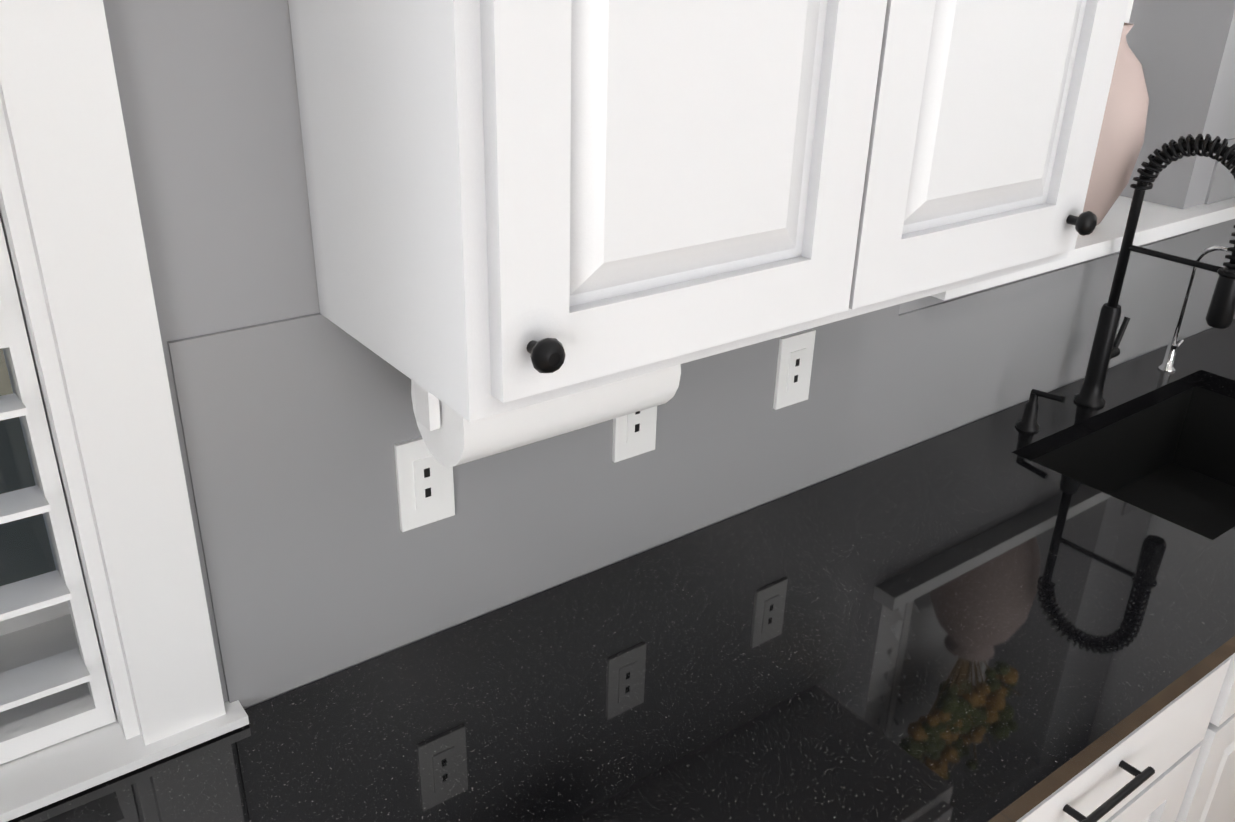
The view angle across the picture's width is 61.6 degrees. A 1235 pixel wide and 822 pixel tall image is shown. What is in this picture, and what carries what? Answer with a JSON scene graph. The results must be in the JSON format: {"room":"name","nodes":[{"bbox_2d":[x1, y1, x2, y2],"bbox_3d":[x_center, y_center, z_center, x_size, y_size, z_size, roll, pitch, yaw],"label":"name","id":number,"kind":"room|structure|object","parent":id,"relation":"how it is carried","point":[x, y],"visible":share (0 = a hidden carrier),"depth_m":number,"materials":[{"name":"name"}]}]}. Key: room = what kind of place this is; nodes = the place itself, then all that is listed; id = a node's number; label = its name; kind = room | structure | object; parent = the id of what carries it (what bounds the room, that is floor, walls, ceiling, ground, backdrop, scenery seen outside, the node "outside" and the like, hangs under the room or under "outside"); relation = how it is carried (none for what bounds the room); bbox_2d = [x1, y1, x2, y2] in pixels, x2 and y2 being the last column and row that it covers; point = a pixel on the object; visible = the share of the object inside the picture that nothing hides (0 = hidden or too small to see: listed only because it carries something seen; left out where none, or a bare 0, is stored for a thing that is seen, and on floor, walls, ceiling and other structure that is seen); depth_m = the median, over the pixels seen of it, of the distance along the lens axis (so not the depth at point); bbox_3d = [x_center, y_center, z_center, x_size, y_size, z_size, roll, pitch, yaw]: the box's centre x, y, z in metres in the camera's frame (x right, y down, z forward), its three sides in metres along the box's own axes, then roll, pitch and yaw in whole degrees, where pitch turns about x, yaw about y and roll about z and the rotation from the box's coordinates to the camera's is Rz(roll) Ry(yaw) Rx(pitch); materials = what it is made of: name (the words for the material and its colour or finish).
{"room":"kitchen","nodes":[
{"label":"kitchen","id":0,"kind":"room"},
{"bbox_2d":[103,0,1234,708],"bbox_3d":[0.140,-0.339,1.646,7.020,2.830,0.340,-16,30,-33],"label":"wall","id":1,"kind":"structure","parent":0,"point":[209,102],"depth_m":1.02,"materials":[{"name":"grey paint"}]},
{"bbox_2d":[0,0,248,821],"bbox_3d":[-1.160,-0.115,0.645,1.570,1.365,0.380,-16,30,-33],"label":"window","id":2,"kind":"structure","parent":1,"relation":"in","point":[71,225],"depth_m":1.03,"materials":[{"name":"white wood"}]},
{"bbox_2d":[0,219,115,764],"bbox_3d":[-1.101,-0.034,0.595,1.316,1.201,0.080,-16,30,-33],"label":"window shutter","id":3,"kind":"object","parent":2,"relation":"attached to","point":[33,681],"visible":1,"depth_m":1.10,"materials":[{"name":"white wood"}]},
{"bbox_2d":[288,0,955,421],"bbox_3d":[0.006,-0.618,0.916,0.531,1.126,0.350,-16,30,-33],"label":"upper cabinet","id":4,"kind":"object","parent":1,"relation":"attached to","point":[516,204],"depth_m":0.92,"materials":[{"name":"white paint"}]},
{"bbox_2d":[411,364,680,466],"bbox_3d":[-0.074,-0.034,1.144,0.312,0.124,0.116,-16,30,-33],"label":"paper towel","id":5,"kind":"object","parent":4,"relation":"attached to","point":[450,437],"visible":0.52,"depth_m":1.09,"materials":[{"name":"white paper"}]},
{"bbox_2d":[167,138,1234,707],"bbox_3d":[1.158,-0.329,2.258,4.040,0.475,0.006,-16,30,-33],"label":"backsplash","id":6,"kind":"structure","parent":1,"relation":"attached to","point":[317,560],"depth_m":1.40,"materials":[{"name":"grey"}]},
{"bbox_2d":[394,437,454,531],"bbox_3d":[-0.238,0.088,1.289,0.074,0.120,0.008,-16,30,-33],"label":"electrical outlet","id":7,"kind":"object","parent":6,"relation":"attached to","point":[425,484],"visible":0.9,"depth_m":1.29,"materials":[{"name":"white plastic"}]},
{"bbox_2d":[612,406,656,462],"bbox_3d":[0.026,0.010,1.471,0.074,0.120,0.008,-16,30,-33],"label":"electrical outlet","id":8,"kind":"object","parent":6,"relation":"attached to","point":[634,434],"visible":0.65,"depth_m":1.48,"materials":[{"name":"white plastic"}]},
{"bbox_2d":[773,329,815,409],"bbox_3d":[0.282,-0.065,1.647,0.074,0.120,0.008,-16,30,-33],"label":"electrical outlet","id":9,"kind":"object","parent":6,"relation":"attached to","point":[794,367],"visible":1,"depth_m":1.64,"materials":[{"name":"white plastic"}]},
{"bbox_2d":[912,0,1128,299],"bbox_3d":[0.317,-0.709,1.130,0.531,1.126,0.350,-16,30,-33],"label":"upper cabinet","id":10,"kind":"object","parent":1,"relation":"attached to","point":[1027,86],"depth_m":1.21,"materials":[{"name":"white paint"}]},
{"bbox_2d":[931,0,1234,299],"bbox_3d":[0.935,-0.843,2.027,1.210,0.980,0.390,-16,30,-33],"label":"window","id":11,"kind":"structure","parent":1,"relation":"in","point":[1179,48],"depth_m":2.22,"materials":[{"name":"white paint"},{"name":"clear glass"}]},
{"bbox_2d":[1083,23,1148,225],"bbox_3d":[0.903,-0.770,1.929,0.583,0.868,0.244,-16,30,-33],"label":"vase","id":12,"kind":"object","parent":11,"relation":"on","point":[1121,139],"visible":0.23,"depth_m":1.93,"materials":[{"name":"pink ceramic"}]},
{"bbox_3d":[2.511,2.405,-0.624,7.020,0.100,8.380,-16,30,-33],"label":"floor","id":13,"kind":"structure","parent":0,"visible":0},
{"bbox_2d":[1016,658,1230,821],"bbox_3d":[0.406,0.709,1.705,0.733,0.896,0.630,-16,30,-33],"label":"base cabinet","id":14,"kind":"object","parent":13,"relation":"on","point":[1143,772],"visible":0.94,"depth_m":1.37,"materials":[{"name":"white paint"}]},
{"bbox_2d":[7,319,1234,821],"bbox_3d":[0.425,0.290,1.498,6.328,0.040,0.642,-16,30,-33],"label":"countertop","id":15,"kind":"structure","parent":14,"relation":"on","point":[985,619],"depth_m":1.31,"materials":[{"name":"black stone"}]},
{"bbox_2d":[1016,389,1065,432],"bbox_3d":[0.814,-0.001,1.992,0.044,0.088,0.083,-16,30,-33],"label":"soap dispenser","id":16,"kind":"object","parent":15,"relation":"on","point":[1027,422],"visible":1,"depth_m":2.00,"materials":[{"name":"black metal"}]},
{"bbox_2d":[1074,134,1234,407],"bbox_3d":[1.063,-0.244,1.971,0.111,0.560,0.255,-16,30,-33],"label":"faucet","id":17,"kind":"object","parent":15,"relation":"on","point":[1105,349],"visible":1,"depth_m":1.94,"materials":[{"name":"black metal"}]},
{"bbox_2d":[1158,246,1231,371],"bbox_3d":[1.268,-0.214,2.232,0.060,0.295,0.122,-16,30,-33],"label":"tap","id":18,"kind":"object","parent":15,"relation":"on","point":[1169,358],"visible":0.83,"depth_m":2.27,"materials":[{"name":"silver metal"}]},
{"bbox_2d":[1031,386,1234,821],"bbox_3d":[1.148,0.500,2.196,1.086,0.895,0.664,-16,30,-33],"label":"base cabinet","id":19,"kind":"object","parent":13,"relation":"on","point":[1172,459],"visible":0.15,"depth_m":2.26,"materials":[{"name":"white paint"}]}
]}

